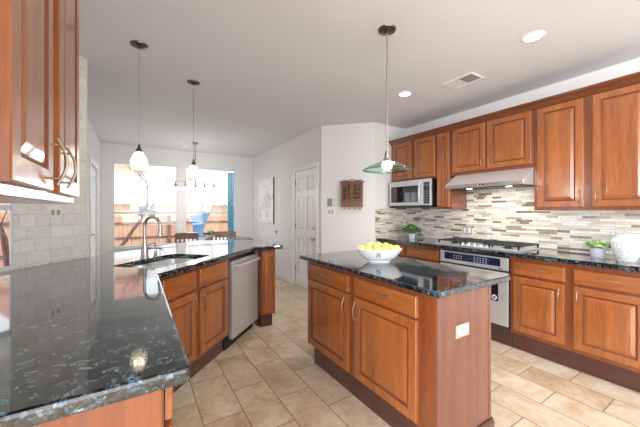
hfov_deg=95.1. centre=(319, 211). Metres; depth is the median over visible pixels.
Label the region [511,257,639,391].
base cabinet
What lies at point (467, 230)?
power outlet
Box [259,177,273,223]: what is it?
wall picture
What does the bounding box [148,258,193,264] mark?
basin
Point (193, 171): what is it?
pendant light
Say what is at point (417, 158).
upper cabinet
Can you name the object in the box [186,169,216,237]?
forked tree
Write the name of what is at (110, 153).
wall
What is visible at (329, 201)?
thermostat
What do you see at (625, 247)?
ceramic urn
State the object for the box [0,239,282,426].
countertop
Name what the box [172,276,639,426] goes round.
floor
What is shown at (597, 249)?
potted plant
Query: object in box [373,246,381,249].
lemon
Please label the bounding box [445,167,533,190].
range hood
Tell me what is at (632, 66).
wall
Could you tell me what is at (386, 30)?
pendant light
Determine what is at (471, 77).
ceiling vent
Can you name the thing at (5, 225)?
wooden fence
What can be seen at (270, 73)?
ceiling
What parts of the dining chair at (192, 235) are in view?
backrest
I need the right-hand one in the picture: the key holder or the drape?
the key holder
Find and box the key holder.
[340,179,363,209]
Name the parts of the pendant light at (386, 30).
rod, bulb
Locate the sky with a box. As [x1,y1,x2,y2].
[0,163,233,234]
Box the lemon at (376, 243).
[373,242,382,246]
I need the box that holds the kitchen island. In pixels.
[308,261,494,426]
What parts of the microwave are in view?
handle, casing, control panel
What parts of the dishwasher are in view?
door, handle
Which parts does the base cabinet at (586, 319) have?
drawer, door, door, drawer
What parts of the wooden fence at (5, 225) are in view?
rail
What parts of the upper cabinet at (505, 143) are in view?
door, door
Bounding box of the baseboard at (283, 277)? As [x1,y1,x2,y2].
[275,272,291,283]
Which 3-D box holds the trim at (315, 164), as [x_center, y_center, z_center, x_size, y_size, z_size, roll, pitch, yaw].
[-0.260,0.265,4.869,0.016,2.070,0.860,0,0,-32]
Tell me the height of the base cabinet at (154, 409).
0.873 m
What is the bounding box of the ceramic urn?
[610,233,639,262]
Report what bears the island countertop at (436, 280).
on the kitchen island
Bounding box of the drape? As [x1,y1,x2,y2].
[228,172,233,230]
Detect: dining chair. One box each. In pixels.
[175,232,198,243]
[215,231,235,239]
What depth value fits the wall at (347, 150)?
4.35 m
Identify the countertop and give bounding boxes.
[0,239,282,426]
[300,250,509,297]
[376,236,639,272]
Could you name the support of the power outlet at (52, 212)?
attached to the wall at (38, 238)
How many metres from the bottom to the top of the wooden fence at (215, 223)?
1.160 m
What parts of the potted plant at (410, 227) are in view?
pot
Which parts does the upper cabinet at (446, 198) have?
door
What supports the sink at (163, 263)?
in the countertop at (79, 335)
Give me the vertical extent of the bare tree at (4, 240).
2.043 m
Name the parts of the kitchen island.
drawer, door, handle, drawer, door, panel, skirting, panel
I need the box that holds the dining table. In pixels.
[174,236,252,242]
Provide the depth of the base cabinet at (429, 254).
3.66 m
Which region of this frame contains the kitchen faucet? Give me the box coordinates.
[140,216,162,258]
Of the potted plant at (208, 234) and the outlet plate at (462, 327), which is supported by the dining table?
the potted plant at (208, 234)
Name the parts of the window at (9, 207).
rail, sill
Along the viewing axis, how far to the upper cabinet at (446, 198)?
3.65 m
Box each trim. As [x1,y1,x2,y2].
[89,156,98,256]
[292,162,317,284]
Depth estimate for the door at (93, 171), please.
4.93 m
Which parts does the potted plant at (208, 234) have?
pot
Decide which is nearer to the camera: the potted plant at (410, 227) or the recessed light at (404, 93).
the recessed light at (404, 93)
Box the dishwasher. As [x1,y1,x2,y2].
[223,251,259,350]
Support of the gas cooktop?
in the countertop at (550, 255)
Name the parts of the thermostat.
plate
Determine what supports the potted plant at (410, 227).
on the countertop at (550, 255)
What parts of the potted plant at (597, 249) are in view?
pot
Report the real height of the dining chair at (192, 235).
0.945 m
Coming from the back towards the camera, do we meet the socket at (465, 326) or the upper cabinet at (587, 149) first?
the upper cabinet at (587, 149)
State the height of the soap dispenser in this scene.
0.079 m
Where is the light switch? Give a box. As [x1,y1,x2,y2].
[327,208,334,215]
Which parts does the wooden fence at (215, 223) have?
post, rail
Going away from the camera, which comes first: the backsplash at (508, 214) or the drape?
the backsplash at (508, 214)
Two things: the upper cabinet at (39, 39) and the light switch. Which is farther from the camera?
the light switch
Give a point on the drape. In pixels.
(229, 173)
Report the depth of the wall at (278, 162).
5.58 m
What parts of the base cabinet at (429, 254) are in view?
drawer, drawer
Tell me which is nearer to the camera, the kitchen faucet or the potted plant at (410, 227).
the kitchen faucet
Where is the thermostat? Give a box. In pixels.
[327,199,334,205]
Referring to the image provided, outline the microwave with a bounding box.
[390,178,436,207]
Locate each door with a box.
[91,166,95,255]
[295,168,314,289]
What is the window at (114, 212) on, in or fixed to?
in the wall at (110, 153)
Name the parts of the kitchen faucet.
spout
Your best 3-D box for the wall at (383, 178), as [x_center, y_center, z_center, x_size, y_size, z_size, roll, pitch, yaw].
[1.109,0.000,4.572,0.854,2.600,0.200,0,0,-32]
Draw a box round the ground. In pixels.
[1,237,172,266]
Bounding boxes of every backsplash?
[375,208,405,237]
[406,187,639,254]
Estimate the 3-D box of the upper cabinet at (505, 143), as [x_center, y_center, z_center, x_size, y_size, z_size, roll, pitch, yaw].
[1.959,-0.718,3.281,0.382,0.565,0.870,0,0,-32]
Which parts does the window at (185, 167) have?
rail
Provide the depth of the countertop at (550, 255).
2.64 m
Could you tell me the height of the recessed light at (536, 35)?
0.006 m
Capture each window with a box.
[0,204,13,271]
[111,162,176,249]
[185,167,234,232]
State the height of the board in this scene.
0.154 m
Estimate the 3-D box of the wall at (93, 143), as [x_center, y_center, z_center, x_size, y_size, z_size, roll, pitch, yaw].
[-3.267,0.000,3.982,0.150,2.600,3.620,0,0,-32]
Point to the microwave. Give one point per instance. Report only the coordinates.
(421, 193)
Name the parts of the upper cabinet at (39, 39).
door, handle, door, handle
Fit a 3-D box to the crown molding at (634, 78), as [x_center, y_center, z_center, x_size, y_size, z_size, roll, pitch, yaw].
[1.779,-1.018,3.266,0.090,0.066,2.695,0,0,-32]
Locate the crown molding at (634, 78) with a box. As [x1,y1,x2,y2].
[388,72,639,145]
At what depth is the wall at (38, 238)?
2.21 m
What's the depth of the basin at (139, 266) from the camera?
2.32 m
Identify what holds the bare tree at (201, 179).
on the ground
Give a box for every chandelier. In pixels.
[172,180,216,190]
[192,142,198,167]
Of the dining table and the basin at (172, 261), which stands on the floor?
the dining table
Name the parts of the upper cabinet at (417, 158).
door, door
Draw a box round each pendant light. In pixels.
[130,40,147,171]
[187,80,199,180]
[362,24,399,170]
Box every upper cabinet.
[0,0,78,203]
[392,135,436,181]
[437,131,466,208]
[452,110,533,175]
[534,83,639,209]
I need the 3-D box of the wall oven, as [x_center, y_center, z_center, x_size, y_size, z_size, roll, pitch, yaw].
[1.803,0.790,3.223,0.606,0.690,0.732,0,0,-32]
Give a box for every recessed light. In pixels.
[398,91,412,96]
[520,30,545,42]
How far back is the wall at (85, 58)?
2.48 m
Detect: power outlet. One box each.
[48,208,61,216]
[463,226,471,234]
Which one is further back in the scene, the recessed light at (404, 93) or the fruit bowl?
the recessed light at (404, 93)
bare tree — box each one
[0,204,8,266]
[119,164,175,245]
[189,170,226,215]
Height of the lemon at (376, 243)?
0.054 m
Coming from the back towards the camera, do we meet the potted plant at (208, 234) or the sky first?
the sky
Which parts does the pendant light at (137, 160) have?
lamp shade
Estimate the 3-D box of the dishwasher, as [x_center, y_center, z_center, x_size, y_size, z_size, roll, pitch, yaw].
[-1.032,0.866,3.062,0.642,0.868,0.589,0,0,13]
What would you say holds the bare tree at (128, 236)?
on the ground
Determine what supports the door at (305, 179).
in the wall at (278, 162)
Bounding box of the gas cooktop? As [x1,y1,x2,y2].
[436,237,540,251]
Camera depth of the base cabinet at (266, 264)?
3.29 m
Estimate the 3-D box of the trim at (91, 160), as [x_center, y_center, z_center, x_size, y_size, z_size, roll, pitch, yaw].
[-3.595,0.250,4.662,0.018,2.100,1.080,0,0,-32]
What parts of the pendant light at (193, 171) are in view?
lamp shade, cord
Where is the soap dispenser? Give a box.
[153,247,161,256]
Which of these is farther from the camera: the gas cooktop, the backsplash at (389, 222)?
the backsplash at (389, 222)
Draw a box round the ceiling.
[79,0,639,156]
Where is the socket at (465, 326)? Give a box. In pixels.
[464,325,467,333]
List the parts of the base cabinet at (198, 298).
drawer, door, drawer, door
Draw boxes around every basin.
[130,265,165,268]
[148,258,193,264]
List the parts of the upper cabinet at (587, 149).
door, door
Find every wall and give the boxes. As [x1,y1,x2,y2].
[13,55,84,269]
[85,58,86,256]
[87,118,99,256]
[100,142,252,254]
[253,126,320,284]
[321,122,374,252]
[375,122,405,242]
[406,58,639,135]
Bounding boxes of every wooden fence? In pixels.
[0,212,8,266]
[1,215,227,251]
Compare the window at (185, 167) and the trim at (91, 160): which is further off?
the window at (185, 167)
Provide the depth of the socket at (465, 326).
1.57 m
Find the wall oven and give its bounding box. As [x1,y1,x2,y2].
[440,249,510,330]
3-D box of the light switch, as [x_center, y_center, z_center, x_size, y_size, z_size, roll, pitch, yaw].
[0.163,0.005,4.398,0.130,0.116,0.010,0,0,13]
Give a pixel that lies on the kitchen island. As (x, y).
(414, 359)
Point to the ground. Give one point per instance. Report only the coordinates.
(172, 237)
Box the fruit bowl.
[356,247,401,262]
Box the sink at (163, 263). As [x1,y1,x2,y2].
[130,258,193,268]
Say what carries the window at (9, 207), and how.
in the wall at (38, 238)
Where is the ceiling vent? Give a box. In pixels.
[443,72,483,88]
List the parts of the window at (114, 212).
sill, rail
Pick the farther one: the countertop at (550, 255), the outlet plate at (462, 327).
the countertop at (550, 255)
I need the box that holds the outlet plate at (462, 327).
[456,321,468,338]
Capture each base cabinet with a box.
[33,387,172,426]
[143,259,228,392]
[254,249,274,326]
[379,241,442,263]
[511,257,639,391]
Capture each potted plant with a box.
[203,230,214,238]
[401,224,421,238]
[583,239,610,257]
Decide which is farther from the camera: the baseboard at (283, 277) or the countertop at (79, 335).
the baseboard at (283, 277)
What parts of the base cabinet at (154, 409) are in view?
drawer, door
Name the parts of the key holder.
door, door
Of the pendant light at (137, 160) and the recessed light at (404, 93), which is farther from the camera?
the recessed light at (404, 93)
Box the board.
[491,325,512,346]
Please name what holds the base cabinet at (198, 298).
on the floor
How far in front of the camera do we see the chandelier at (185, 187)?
5.50 m
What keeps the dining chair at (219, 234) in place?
on the floor
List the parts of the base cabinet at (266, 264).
raised panel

